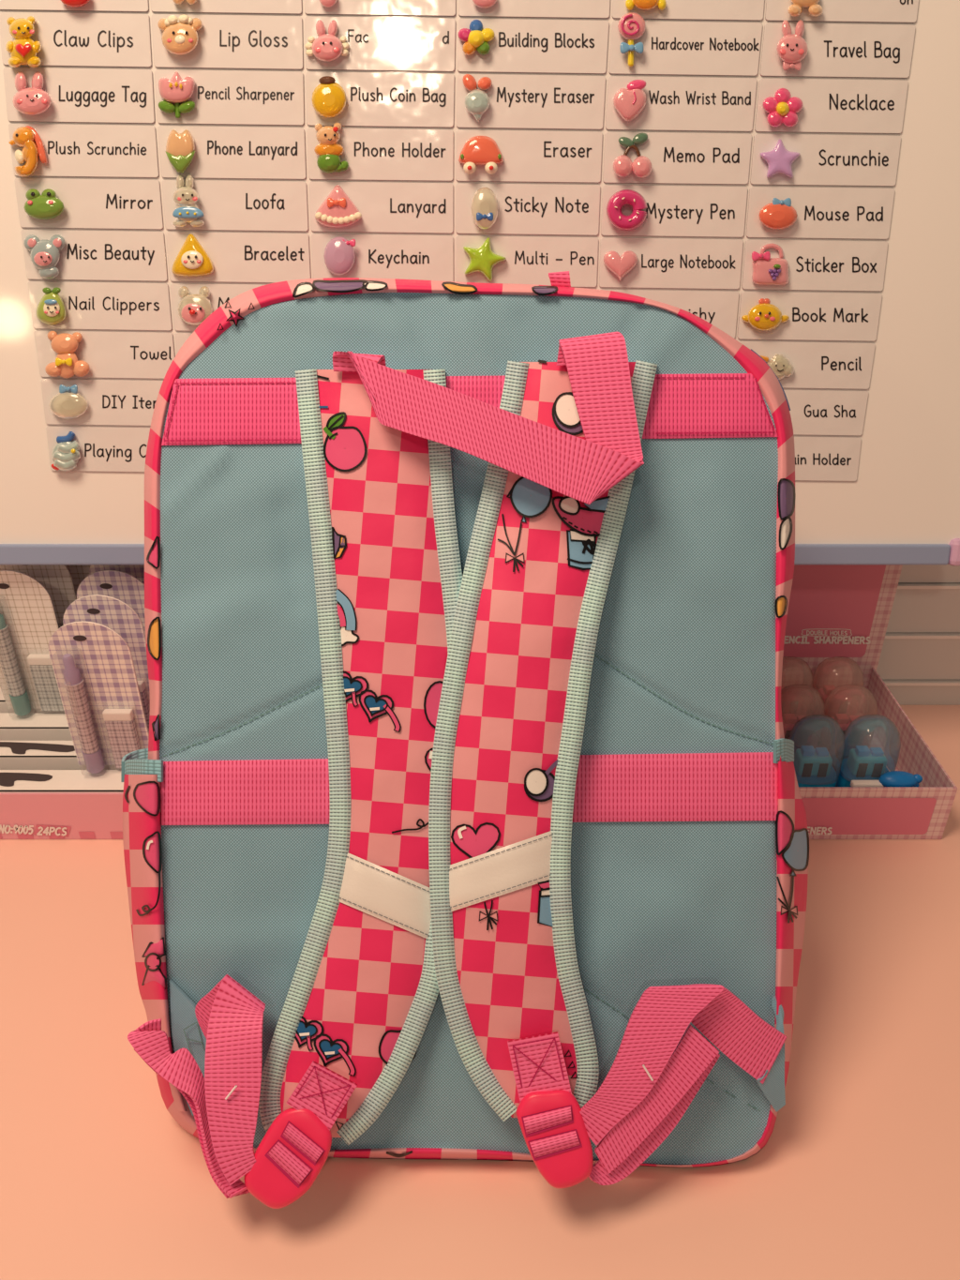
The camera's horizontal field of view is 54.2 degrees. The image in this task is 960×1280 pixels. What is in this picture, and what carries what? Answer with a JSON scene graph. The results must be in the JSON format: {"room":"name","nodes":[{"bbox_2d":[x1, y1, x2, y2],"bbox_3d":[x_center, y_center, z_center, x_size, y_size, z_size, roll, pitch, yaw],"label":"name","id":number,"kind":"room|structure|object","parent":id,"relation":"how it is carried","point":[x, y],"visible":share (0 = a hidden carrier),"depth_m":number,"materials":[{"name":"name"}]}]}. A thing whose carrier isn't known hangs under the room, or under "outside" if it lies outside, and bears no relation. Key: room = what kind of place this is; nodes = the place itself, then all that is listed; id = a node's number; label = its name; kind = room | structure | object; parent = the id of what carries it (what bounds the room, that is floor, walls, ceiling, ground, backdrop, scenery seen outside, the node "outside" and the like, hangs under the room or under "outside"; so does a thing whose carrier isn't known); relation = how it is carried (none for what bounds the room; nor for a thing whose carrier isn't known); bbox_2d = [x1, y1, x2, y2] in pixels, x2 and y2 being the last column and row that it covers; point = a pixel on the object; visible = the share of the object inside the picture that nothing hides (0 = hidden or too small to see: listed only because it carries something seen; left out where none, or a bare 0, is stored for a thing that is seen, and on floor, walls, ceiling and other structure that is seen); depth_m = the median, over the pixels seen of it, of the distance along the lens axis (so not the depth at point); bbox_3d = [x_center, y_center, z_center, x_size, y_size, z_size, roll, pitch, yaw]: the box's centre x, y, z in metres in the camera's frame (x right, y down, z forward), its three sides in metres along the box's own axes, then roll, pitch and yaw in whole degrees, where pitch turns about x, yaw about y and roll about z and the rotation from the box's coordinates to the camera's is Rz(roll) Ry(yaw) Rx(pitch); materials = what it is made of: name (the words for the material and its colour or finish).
{"room":"shop","nodes":[
{"label":"shop","id":0,"kind":"room"},
{"bbox_2d":[0,705,959,1279],"bbox_3d":[0.000,0.325,0.378,1.800,0.030,1.029,0,30,0],"label":"table","id":1,"kind":"object","parent":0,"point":[857,1176],"visible":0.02,"depth_m":0.46,"materials":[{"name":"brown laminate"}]},
{"bbox_2d":[0,564,123,839],"bbox_3d":[-0.305,0.015,0.683,0.219,0.200,0.159,0,30,0],"label":"display box","id":2,"kind":"object","parent":1,"relation":"on","point":[45,792],"visible":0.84,"depth_m":0.66,"materials":[{"name":"pink cardboard"}]},
{"bbox_2d":[0,570,64,715],"bbox_3d":[-0.332,0.005,0.678,0.054,0.116,0.016,0,30,0],"label":"pack","id":3,"kind":"object","parent":2,"relation":"in","point":[28,621],"visible":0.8,"depth_m":0.68,"materials":[{"name":"white plastic"}]},
{"bbox_2d":[0,564,76,628],"bbox_3d":[-0.328,-0.013,0.701,0.054,0.116,0.016,0,30,0],"label":"pack","id":4,"kind":"object","parent":2,"relation":"in","point":[56,579],"visible":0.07,"depth_m":0.69,"materials":[{"name":"white plastic"}]},
{"bbox_2d":[0,683,123,793],"bbox_3d":[-0.305,0.079,0.709,0.213,0.056,0.136,0,30,0],"label":"tray","id":5,"kind":"object","parent":2,"relation":"on","point":[37,754],"depth_m":0.67,"materials":[{"name":"white"}]},
{"bbox_2d":[48,620,149,773],"bbox_3d":[-0.259,0.042,0.632,0.054,0.116,0.016,0,30,0],"label":"pack","id":6,"kind":"object","parent":2,"relation":"in","point":[93,666],"visible":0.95,"depth_m":0.63,"materials":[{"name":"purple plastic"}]},
{"bbox_2d":[62,594,150,733],"bbox_3d":[-0.259,0.024,0.655,0.054,0.116,0.016,0,30,0],"label":"pack","id":7,"kind":"object","parent":2,"relation":"in","point":[112,612],"visible":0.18,"depth_m":0.64,"materials":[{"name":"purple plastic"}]},
{"bbox_2d":[76,570,145,635],"bbox_3d":[-0.260,0.005,0.678,0.054,0.116,0.016,0,30,0],"label":"pack","id":8,"kind":"object","parent":2,"relation":"in","point":[125,587],"visible":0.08,"depth_m":0.66,"materials":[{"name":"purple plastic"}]},
{"bbox_2d":[120,271,809,1208],"bbox_3d":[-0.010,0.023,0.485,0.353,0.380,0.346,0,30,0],"label":"backpack","id":9,"kind":"object","parent":1,"relation":"on","point":[463,803],"visible":1,"depth_m":0.44,"materials":[{"name":"blue fabric"}]},
{"bbox_2d":[782,564,957,839],"bbox_3d":[0.207,0.030,0.692,0.245,0.164,0.161,0,30,0],"label":"display box","id":10,"kind":"object","parent":1,"relation":"on","point":[835,609],"visible":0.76,"depth_m":0.73,"materials":[{"name":"pink cardboard"}]},
{"bbox_2d":[781,656,813,717],"bbox_3d":[0.242,0.048,0.745,0.038,0.076,0.032,0,30,0],"label":"pencil sharpener","id":11,"kind":"object","parent":10,"relation":"in","point":[796,707],"visible":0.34,"depth_m":0.74,"materials":[{"name":"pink plastic"}]},
{"bbox_2d":[781,683,825,748],"bbox_3d":[0.238,0.068,0.710,0.038,0.076,0.032,0,30,0],"label":"pencil sharpener","id":12,"kind":"object","parent":10,"relation":"in","point":[789,693],"visible":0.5,"depth_m":0.71,"materials":[{"name":"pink plastic"}]},
{"bbox_2d":[788,714,845,786],"bbox_3d":[0.239,0.088,0.676,0.038,0.076,0.032,0,30,0],"label":"pencil sharpener","id":13,"kind":"object","parent":10,"relation":"in","point":[813,767],"visible":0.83,"depth_m":0.67,"materials":[{"name":"blue plastic"}]},
{"bbox_2d":[806,656,863,738],"bbox_3d":[0.281,0.048,0.745,0.038,0.076,0.032,0,30,0],"label":"pencil sharpener","id":14,"kind":"object","parent":10,"relation":"in","point":[827,666],"visible":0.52,"depth_m":0.74,"materials":[{"name":"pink plastic"}]},
{"bbox_2d":[816,683,877,770],"bbox_3d":[0.277,0.068,0.710,0.038,0.076,0.032,0,30,0],"label":"pencil sharpener","id":15,"kind":"object","parent":10,"relation":"in","point":[836,697],"visible":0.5,"depth_m":0.71,"materials":[{"name":"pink plastic"}]},
{"bbox_2d":[835,714,901,786],"bbox_3d":[0.279,0.088,0.676,0.038,0.076,0.032,0,30,0],"label":"pencil sharpener","id":16,"kind":"object","parent":10,"relation":"in","point":[860,762],"visible":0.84,"depth_m":0.67,"materials":[{"name":"blue plastic"}]},
{"bbox_2d":[876,564,959,705],"bbox_3d":[0.000,-0.361,0.585,2.600,1.450,0.026,0,30,0],"label":"wall","id":17,"kind":"structure","parent":0,"point":[919,663],"depth_m":0.78,"materials":[{"name":"white wood"}]},
{"bbox_2d":[0,0,959,565],"bbox_3d":[-0.113,-0.244,0.593,0.921,0.390,0.112,0,30,0],"label":"whiteboard","id":18,"kind":"object","parent":17,"relation":"attached to","point":[902,506],"visible":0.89,"depth_m":0.61,"materials":[{"name":"white plastic"}]},
{"bbox_2d":[5,15,41,67],"bbox_3d":[-0.269,-0.352,0.552,0.022,0.026,0.015,0,30,0],"label":"charm","id":19,"kind":"object","parent":18,"relation":"attached to","point":[22,50],"visible":1,"depth_m":0.55,"materials":[{"name":"yellow"}]},
{"bbox_2d":[8,125,46,177],"bbox_3d":[-0.275,-0.296,0.568,0.022,0.027,0.014,0,30,0],"label":"charm","id":20,"kind":"object","parent":18,"relation":"attached to","point":[23,137],"visible":1,"depth_m":0.57,"materials":[{"name":"orange"}]},
{"bbox_2d":[12,71,51,115],"bbox_3d":[-0.268,-0.326,0.559,0.024,0.022,0.013,0,30,0],"label":"charm","id":21,"kind":"object","parent":18,"relation":"attached to","point":[33,100],"visible":1,"depth_m":0.56,"materials":[{"name":"pink"}]},
{"bbox_2d":[23,188,64,219],"bbox_3d":[-0.268,-0.268,0.577,0.026,0.017,0.011,0,30,0],"label":"charm","id":22,"kind":"object","parent":18,"relation":"attached to","point":[46,205],"visible":1,"depth_m":0.57,"materials":[{"name":"green"}]},
{"bbox_2d":[23,234,65,279],"bbox_3d":[-0.271,-0.238,0.585,0.026,0.025,0.013,0,30,0],"label":"charm","id":23,"kind":"object","parent":18,"relation":"attached to","point":[44,254],"visible":1,"depth_m":0.58,"materials":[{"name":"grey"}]},
{"bbox_2d":[36,287,66,325],"bbox_3d":[-0.272,-0.210,0.592,0.021,0.023,0.013,0,30,0],"label":"charm","id":24,"kind":"object","parent":18,"relation":"attached to","point":[51,309],"visible":1,"depth_m":0.59,"materials":[{"name":"green"}]},
{"bbox_2d":[51,431,80,471],"bbox_3d":[-0.273,-0.124,0.618,0.021,0.025,0.012,0,30,0],"label":"charm","id":25,"kind":"object","parent":18,"relation":"attached to","point":[66,455],"visible":1,"depth_m":0.62,"materials":[{"name":"white plastic"}]},
{"bbox_2d":[45,331,90,378],"bbox_3d":[-0.265,-0.182,0.601,0.029,0.028,0.015,0,30,0],"label":"charm","id":26,"kind":"object","parent":18,"relation":"attached to","point":[67,364],"visible":1,"depth_m":0.60,"materials":[{"name":"brown"}]},
{"bbox_2d":[48,384,88,419],"bbox_3d":[-0.268,-0.154,0.609,0.026,0.021,0.008,0,30,0],"label":"charm","id":27,"kind":"object","parent":18,"relation":"attached to","point":[67,403],"visible":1,"depth_m":0.61,"materials":[{"name":"white"}]},
{"bbox_2d":[0,0,149,12],"bbox_3d":[-0.239,-0.383,0.548,0.089,0.028,0.008,0,30,0],"label":"label","id":28,"kind":"object","parent":18,"relation":"attached to","point":[118,6],"visible":1,"depth_m":0.55,"materials":[{"name":"grey"}]},
{"bbox_2d":[0,12,151,67],"bbox_3d":[-0.240,-0.356,0.556,0.090,0.028,0.008,0,30,0],"label":"label","id":29,"kind":"object","parent":18,"relation":"attached to","point":[66,39],"visible":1,"depth_m":0.56,"materials":[{"name":"grey plastic"}]},
{"bbox_2d":[3,67,155,123],"bbox_3d":[-0.241,-0.328,0.564,0.090,0.029,0.008,0,30,0],"label":"label","id":30,"kind":"object","parent":18,"relation":"attached to","point":[77,95],"visible":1,"depth_m":0.56,"materials":[{"name":"grey"}]},
{"bbox_2d":[8,123,159,178],"bbox_3d":[-0.242,-0.299,0.573,0.089,0.029,0.008,0,30,0],"label":"label","id":31,"kind":"object","parent":18,"relation":"attached to","point":[71,150],"visible":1,"depth_m":0.57,"materials":[{"name":"grey"}]},
{"bbox_2d":[15,178,163,229],"bbox_3d":[-0.242,-0.270,0.581,0.089,0.028,0.008,0,30,0],"label":"label","id":32,"kind":"object","parent":18,"relation":"attached to","point":[88,203],"visible":1,"depth_m":0.58,"materials":[{"name":"grey paper"}]},
{"bbox_2d":[21,229,167,281],"bbox_3d":[-0.242,-0.241,0.589,0.089,0.029,0.008,0,30,0],"label":"label","id":33,"kind":"object","parent":18,"relation":"attached to","point":[85,255],"visible":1,"depth_m":0.59,"materials":[{"name":"grey"}]},
{"bbox_2d":[45,426,150,471],"bbox_3d":[-0.242,-0.126,0.622,0.089,0.029,0.008,0,30,0],"label":"label","id":34,"kind":"object","parent":18,"relation":"attached to","point":[101,448],"visible":0.59,"depth_m":0.62,"materials":[{"name":"grey paper"}]},
{"bbox_2d":[28,281,172,331],"bbox_3d":[-0.242,-0.213,0.597,0.089,0.029,0.008,0,30,0],"label":"label","id":35,"kind":"object","parent":18,"relation":"attached to","point":[107,306],"visible":1,"depth_m":0.60,"materials":[{"name":"grey"}]},
{"bbox_2d":[40,378,163,425],"bbox_3d":[-0.241,-0.155,0.614,0.089,0.029,0.008,0,30,0],"label":"label","id":36,"kind":"object","parent":18,"relation":"attached to","point":[116,402],"visible":0.68,"depth_m":0.61,"materials":[{"name":"grey"}]},
{"bbox_2d":[34,331,175,378],"bbox_3d":[-0.242,-0.184,0.605,0.089,0.029,0.008,0,30,0],"label":"label","id":37,"kind":"object","parent":18,"relation":"attached to","point":[108,354],"visible":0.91,"depth_m":0.60,"materials":[{"name":"grey plastic"}]},
{"bbox_2d":[158,71,195,118],"bbox_3d":[-0.182,-0.326,0.561,0.024,0.024,0.011,0,30,0],"label":"charm","id":38,"kind":"object","parent":18,"relation":"attached to","point":[176,90],"visible":1,"depth_m":0.56,"materials":[{"name":"pink"}]},
{"bbox_2d":[157,14,202,54],"bbox_3d":[-0.176,-0.355,0.551,0.027,0.020,0.012,0,30,0],"label":"charm","id":39,"kind":"object","parent":18,"relation":"attached to","point":[181,37],"visible":1,"depth_m":0.55,"materials":[{"name":"brown"}]},
{"bbox_2d":[165,129,195,173],"bbox_3d":[-0.182,-0.296,0.569,0.019,0.024,0.013,0,30,0],"label":"charm","id":40,"kind":"object","parent":18,"relation":"attached to","point":[180,147],"visible":1,"depth_m":0.56,"materials":[{"name":"brown"}]},
{"bbox_2d":[172,174,204,226],"bbox_3d":[-0.180,-0.269,0.576,0.021,0.029,0.014,0,30,0],"label":"charm","id":41,"kind":"object","parent":18,"relation":"attached to","point":[187,211],"visible":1,"depth_m":0.57,"materials":[{"name":"white"}]},
{"bbox_2d":[171,233,213,276],"bbox_3d":[-0.180,-0.240,0.585,0.027,0.024,0.014,0,30,0],"label":"charm","id":42,"kind":"object","parent":18,"relation":"attached to","point":[191,260],"visible":1,"depth_m":0.58,"materials":[{"name":"yellow"}]},
{"bbox_2d":[170,283,262,331],"bbox_3d":[-0.151,-0.211,0.598,0.089,0.029,0.008,0,30,0],"label":"label","id":43,"kind":"object","parent":18,"relation":"attached to","point":[219,294],"visible":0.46,"depth_m":0.59,"materials":[{"name":"grey"}]},
{"bbox_2d":[177,286,212,324],"bbox_3d":[-0.180,-0.210,0.592,0.023,0.022,0.015,0,30,0],"label":"charm","id":44,"kind":"object","parent":43,"relation":"attached to","point":[192,308],"visible":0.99,"depth_m":0.59,"materials":[{"name":"white"}]},
{"bbox_2d":[150,0,302,14],"bbox_3d":[-0.149,-0.382,0.548,0.089,0.028,0.008,0,30,0],"label":"label","id":45,"kind":"object","parent":18,"relation":"attached to","point":[249,7],"visible":1,"depth_m":0.55,"materials":[{"name":"grey"}]},
{"bbox_2d":[151,14,303,69],"bbox_3d":[-0.150,-0.355,0.556,0.090,0.028,0.008,0,30,0],"label":"label","id":46,"kind":"object","parent":18,"relation":"attached to","point":[224,41],"visible":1,"depth_m":0.56,"materials":[{"name":"grey paper"}]},
{"bbox_2d":[154,69,304,125],"bbox_3d":[-0.151,-0.326,0.565,0.090,0.029,0.008,0,30,0],"label":"label","id":47,"kind":"object","parent":18,"relation":"attached to","point":[219,97],"visible":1,"depth_m":0.56,"materials":[{"name":"grey paper"}]},
{"bbox_2d":[157,125,306,179],"bbox_3d":[-0.151,-0.298,0.573,0.089,0.029,0.008,0,30,0],"label":"label","id":48,"kind":"object","parent":18,"relation":"attached to","point":[221,152],"visible":1,"depth_m":0.57,"materials":[{"name":"grey paper"}]},
{"bbox_2d":[161,180,308,231],"bbox_3d":[-0.151,-0.269,0.581,0.089,0.029,0.008,0,30,0],"label":"label","id":49,"kind":"object","parent":18,"relation":"attached to","point":[225,205],"visible":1,"depth_m":0.58,"materials":[{"name":"grey"}]},
{"bbox_2d":[165,231,310,283],"bbox_3d":[-0.151,-0.240,0.589,0.089,0.029,0.008,0,30,0],"label":"label","id":50,"kind":"object","parent":18,"relation":"attached to","point":[235,257],"visible":0.94,"depth_m":0.59,"materials":[{"name":"grey"}]},
{"bbox_2d":[304,19,349,61],"bbox_3d":[-0.090,-0.353,0.552,0.027,0.021,0.012,0,30,0],"label":"charm","id":51,"kind":"object","parent":18,"relation":"attached to","point":[326,47],"visible":1,"depth_m":0.55,"materials":[{"name":"pink"}]},
{"bbox_2d":[311,75,346,117],"bbox_3d":[-0.090,-0.324,0.559,0.021,0.021,0.010,0,30,0],"label":"charm","id":52,"kind":"object","parent":18,"relation":"attached to","point":[328,98],"visible":1,"depth_m":0.56,"materials":[{"name":"yellow"}]},
{"bbox_2d":[314,122,348,173],"bbox_3d":[-0.090,-0.298,0.568,0.021,0.027,0.014,0,30,0],"label":"charm","id":53,"kind":"object","parent":18,"relation":"attached to","point":[328,161],"visible":1,"depth_m":0.57,"materials":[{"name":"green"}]},
{"bbox_2d":[315,184,361,227],"bbox_3d":[-0.087,-0.267,0.577,0.030,0.024,0.014,0,30,0],"label":"charm","id":54,"kind":"object","parent":18,"relation":"attached to","point":[338,210],"visible":1,"depth_m":0.57,"materials":[{"name":"pink"}]},
{"bbox_2d":[323,237,355,274],"bbox_3d":[-0.087,-0.239,0.584,0.020,0.022,0.010,0,30,0],"label":"charm","id":55,"kind":"object","parent":18,"relation":"attached to","point":[338,255],"visible":1,"depth_m":0.58,"materials":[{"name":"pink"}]},
{"bbox_2d":[304,15,455,72],"bbox_3d":[-0.059,-0.354,0.557,0.090,0.028,0.008,0,30,0],"label":"label","id":56,"kind":"object","parent":18,"relation":"attached to","point":[376,43],"visible":1,"depth_m":0.56,"materials":[{"name":"grey"}]},
{"bbox_2d":[306,127,453,180],"bbox_3d":[-0.061,-0.297,0.573,0.089,0.029,0.008,0,30,0],"label":"label","id":57,"kind":"object","parent":18,"relation":"attached to","point":[370,154],"visible":1,"depth_m":0.57,"materials":[{"name":"grey"}]},
{"bbox_2d":[304,0,455,16],"bbox_3d":[-0.059,-0.381,0.549,0.089,0.028,0.008,0,30,0],"label":"label","id":58,"kind":"object","parent":18,"relation":"attached to","point":[381,7],"visible":1,"depth_m":0.55,"materials":[{"name":"grey"}]},
{"bbox_2d":[305,72,454,127],"bbox_3d":[-0.060,-0.325,0.565,0.090,0.029,0.008,0,30,0],"label":"label","id":59,"kind":"object","parent":18,"relation":"attached to","point":[373,99],"visible":1,"depth_m":0.56,"materials":[{"name":"grey"}]},
{"bbox_2d":[308,181,453,233],"bbox_3d":[-0.061,-0.268,0.581,0.089,0.029,0.008,0,30,0],"label":"label","id":60,"kind":"object","parent":18,"relation":"attached to","point":[384,207],"visible":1,"depth_m":0.58,"materials":[{"name":"grey paper"}]},
{"bbox_2d":[311,233,453,281],"bbox_3d":[-0.061,-0.239,0.590,0.089,0.030,0.008,0,30,0],"label":"label","id":61,"kind":"object","parent":18,"relation":"attached to","point":[377,256],"visible":0.87,"depth_m":0.59,"materials":[{"name":"grey"}]},
{"bbox_2d":[463,237,506,281],"bbox_3d":[0.003,-0.238,0.586,0.027,0.025,0.012,0,30,0],"label":"charm","id":62,"kind":"object","parent":18,"relation":"attached to","point":[482,259],"visible":1,"depth_m":0.58,"materials":[{"name":"green"}]},
{"bbox_2d":[455,235,598,286],"bbox_3d":[0.029,-0.238,0.590,0.089,0.030,0.008,0,30,0],"label":"label","id":63,"kind":"object","parent":18,"relation":"attached to","point":[530,260],"visible":0.93,"depth_m":0.59,"materials":[{"name":"grey"}]},
{"bbox_2d":[455,182,601,235],"bbox_3d":[0.030,-0.267,0.582,0.089,0.029,0.008,0,30,0],"label":"label","id":64,"kind":"object","parent":18,"relation":"attached to","point":[523,208],"visible":1,"depth_m":0.58,"materials":[{"name":"grey paper"}]},
{"bbox_2d":[470,187,498,228],"bbox_3d":[0.003,-0.265,0.576,0.017,0.023,0.012,0,30,0],"label":"charm","id":65,"kind":"object","parent":64,"relation":"attached to","point":[484,207],"visible":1,"depth_m":0.57,"materials":[{"name":"white"}]},
{"bbox_2d":[455,129,602,182],"bbox_3d":[0.030,-0.296,0.573,0.090,0.029,0.008,0,30,0],"label":"label","id":66,"kind":"object","parent":18,"relation":"attached to","point":[529,156],"visible":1,"depth_m":0.57,"materials":[{"name":"grey"}]},
{"bbox_2d":[458,135,503,174],"bbox_3d":[0.001,-0.294,0.568,0.028,0.021,0.014,0,30,0],"label":"charm","id":67,"kind":"object","parent":66,"relation":"attached to","point":[480,149],"visible":1,"depth_m":0.57,"materials":[{"name":"orange"}]},
{"bbox_2d":[456,74,605,129],"bbox_3d":[0.030,-0.324,0.565,0.090,0.029,0.008,0,30,0],"label":"label","id":68,"kind":"object","parent":18,"relation":"attached to","point":[516,101],"visible":1,"depth_m":0.56,"materials":[{"name":"grey paper"}]},
{"bbox_2d":[462,74,492,121],"bbox_3d":[-0.002,-0.324,0.561,0.018,0.025,0.012,0,30,0],"label":"charm","id":69,"kind":"object","parent":68,"relation":"attached to","point":[476,101],"visible":1,"depth_m":0.56,"materials":[{"name":"plastic"}]},
{"bbox_2d":[457,18,609,74],"bbox_3d":[0.031,-0.353,0.557,0.090,0.028,0.008,0,30,0],"label":"label","id":70,"kind":"object","parent":18,"relation":"attached to","point":[517,46],"visible":1,"depth_m":0.56,"materials":[{"name":"grey"}]},
{"bbox_2d":[457,19,495,55],"bbox_3d":[-0.002,-0.355,0.552,0.022,0.018,0.010,0,30,0],"label":"charm","id":71,"kind":"object","parent":70,"relation":"attached to","point":[475,37],"visible":1,"depth_m":0.55,"materials":[{"name":"multicoloured"}]},
{"bbox_2d":[458,0,610,18],"bbox_3d":[0.032,-0.380,0.549,0.089,0.028,0.008,0,30,0],"label":"label","id":72,"kind":"object","parent":18,"relation":"attached to","point":[512,8],"visible":1,"depth_m":0.55,"materials":[{"name":"grey plastic"}]},
{"bbox_2d":[599,237,743,289],"bbox_3d":[0.120,-0.237,0.590,0.089,0.030,0.008,0,30,0],"label":"label","id":73,"kind":"object","parent":18,"relation":"attached to","point":[662,263],"visible":1,"depth_m":0.59,"materials":[{"name":"grey"}]},
{"bbox_2d":[604,289,739,338],"bbox_3d":[0.120,-0.208,0.599,0.090,0.029,0.008,0,30,0],"label":"label","id":74,"kind":"object","parent":18,"relation":"attached to","point":[718,308],"visible":0.35,"depth_m":0.60,"materials":[{"name":"grey"}]},
{"bbox_2d":[601,184,747,237],"bbox_3d":[0.120,-0.266,0.582,0.090,0.029,0.008,0,30,0],"label":"label","id":75,"kind":"object","parent":18,"relation":"attached to","point":[699,211],"visible":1,"depth_m":0.58,"materials":[{"name":"grey paper"}]},
{"bbox_2d":[606,189,647,230],"bbox_3d":[0.090,-0.264,0.576,0.026,0.023,0.014,0,30,0],"label":"charm","id":76,"kind":"object","parent":75,"relation":"attached to","point":[618,200],"visible":1,"depth_m":0.57,"materials":[{"name":"pink"}]},
{"bbox_2d":[602,132,752,184],"bbox_3d":[0.121,-0.295,0.574,0.090,0.028,0.008,0,30,0],"label":"label","id":77,"kind":"object","parent":18,"relation":"attached to","point":[716,158],"visible":1,"depth_m":0.57,"materials":[{"name":"grey paper"}]},
{"bbox_2d":[613,133,652,178],"bbox_3d":[0.093,-0.294,0.569,0.024,0.024,0.013,0,30,0],"label":"charm","id":78,"kind":"object","parent":77,"relation":"attached to","point":[641,166],"visible":1,"depth_m":0.57,"materials":[{"name":"pink"}]},
{"bbox_2d":[605,75,757,131],"bbox_3d":[0.121,-0.323,0.566,0.090,0.029,0.008,0,30,0],"label":"label","id":79,"kind":"object","parent":18,"relation":"attached to","point":[673,103],"visible":1,"depth_m":0.56,"materials":[{"name":"grey"}]},
{"bbox_2d":[613,79,647,121],"bbox_3d":[0.090,-0.322,0.561,0.021,0.022,0.012,0,30,0],"label":"charm","id":80,"kind":"object","parent":79,"relation":"attached to","point":[629,102],"visible":1,"depth_m":0.56,"materials":[{"name":"pink"}]},
{"bbox_2d":[608,20,762,75],"bbox_3d":[0.122,-0.351,0.557,0.090,0.028,0.008,0,30,0],"label":"label","id":81,"kind":"object","parent":18,"relation":"attached to","point":[670,48],"visible":1,"depth_m":0.56,"materials":[{"name":"grey paper"}]},
{"bbox_2d":[617,12,646,66],"bbox_3d":[0.089,-0.354,0.553,0.016,0.027,0.010,0,30,0],"label":"charm","id":82,"kind":"object","parent":81,"relation":"attached to","point":[631,25],"visible":1,"depth_m":0.55,"materials":[{"name":"pink"}]},
{"bbox_2d":[612,0,765,20],"bbox_3d":[0.122,-0.379,0.549,0.089,0.028,0.008,0,30,0],"label":"label","id":83,"kind":"object","parent":18,"relation":"attached to","point":[675,9],"visible":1,"depth_m":0.55,"materials":[{"name":"grey"}]},
{"bbox_2d":[738,341,875,389],"bbox_3d":[0.210,-0.178,0.607,0.090,0.029,0.008,0,30,0],"label":"label","id":84,"kind":"object","parent":18,"relation":"attached to","point":[817,365],"visible":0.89,"depth_m":0.61,"materials":[{"name":"grey plastic"}]},
{"bbox_2d":[737,291,882,341],"bbox_3d":[0.210,-0.207,0.599,0.090,0.029,0.008,0,30,0],"label":"label","id":85,"kind":"object","parent":18,"relation":"attached to","point":[813,316],"visible":1,"depth_m":0.60,"materials":[{"name":"grey"}]},
{"bbox_2d":[741,298,789,331],"bbox_3d":[0.182,-0.206,0.594,0.030,0.019,0.010,0,30,0],"label":"charm","id":86,"kind":"object","parent":85,"relation":"attached to","point":[764,316],"visible":1,"depth_m":0.59,"materials":[{"name":"yellow"}]},
{"bbox_2d":[741,239,888,291],"bbox_3d":[0.211,-0.236,0.591,0.090,0.030,0.008,0,30,0],"label":"label","id":87,"kind":"object","parent":18,"relation":"attached to","point":[813,264],"visible":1,"depth_m":0.59,"materials":[{"name":"grey"}]},
{"bbox_2d":[752,243,789,285],"bbox_3d":[0.182,-0.234,0.586,0.026,0.024,0.013,0,30,0],"label":"charm","id":88,"kind":"object","parent":87,"relation":"attached to","point":[767,270],"visible":1,"depth_m":0.58,"materials":[{"name":"pink"}]},
{"bbox_2d":[746,186,894,239],"bbox_3d":[0.211,-0.265,0.582,0.090,0.029,0.008,0,30,0],"label":"label","id":89,"kind":"object","parent":18,"relation":"attached to","point":[838,213],"visible":1,"depth_m":0.58,"materials":[{"name":"grey paper"}]},
{"bbox_2d":[758,197,798,229],"bbox_3d":[0.184,-0.263,0.577,0.024,0.018,0.009,0,30,0],"label":"charm","id":90,"kind":"object","parent":89,"relation":"attached to","point":[776,215],"visible":1,"depth_m":0.57,"materials":[{"name":"orange"}]},
{"bbox_2d":[750,134,901,186],"bbox_3d":[0.211,-0.294,0.574,0.090,0.028,0.008,0,30,0],"label":"label","id":91,"kind":"object","parent":18,"relation":"attached to","point":[823,159],"visible":1,"depth_m":0.57,"materials":[{"name":"grey"}]},
{"bbox_2d":[783,390,868,435],"bbox_3d":[0.209,-0.149,0.615,0.090,0.029,0.008,0,30,0],"label":"label","id":92,"kind":"object","parent":18,"relation":"attached to","point":[812,412],"visible":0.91,"depth_m":0.61,"materials":[{"name":"grey"}]},
{"bbox_2d":[794,436,861,481],"bbox_3d":[0.208,-0.121,0.624,0.089,0.029,0.008,0,30,0],"label":"label","id":93,"kind":"object","parent":18,"relation":"attached to","point":[817,459],"visible":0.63,"depth_m":0.62,"materials":[{"name":"grey paper"}]},
{"bbox_2d":[754,78,908,134],"bbox_3d":[0.212,-0.322,0.566,0.090,0.029,0.008,0,30,0],"label":"label","id":94,"kind":"object","parent":18,"relation":"attached to","point":[830,106],"visible":1,"depth_m":0.56,"materials":[{"name":"grey"}]},
{"bbox_2d":[762,88,803,127],"bbox_3d":[0.181,-0.319,0.562,0.025,0.020,0.011,0,30,0],"label":"charm","id":95,"kind":"object","parent":94,"relation":"attached to","point":[782,108],"visible":1,"depth_m":0.56,"materials":[{"name":"pink"}]},
{"bbox_2d":[759,22,916,78],"bbox_3d":[0.213,-0.350,0.558,0.090,0.028,0.008,0,30,0],"label":"label","id":96,"kind":"object","parent":18,"relation":"attached to","point":[835,50],"visible":1,"depth_m":0.56,"materials":[{"name":"grey"}]},
{"bbox_2d":[776,19,808,70],"bbox_3d":[0.184,-0.350,0.553,0.019,0.026,0.013,0,30,0],"label":"charm","id":97,"kind":"object","parent":96,"relation":"attached to","point":[791,49],"visible":1,"depth_m":0.55,"materials":[{"name":"pink"}]},
{"bbox_2d":[765,0,918,23],"bbox_3d":[0.213,-0.378,0.550,0.089,0.028,0.008,0,30,0],"label":"label","id":98,"kind":"object","parent":18,"relation":"attached to","point":[906,11],"visible":1,"depth_m":0.55,"materials":[{"name":"grey plastic"}]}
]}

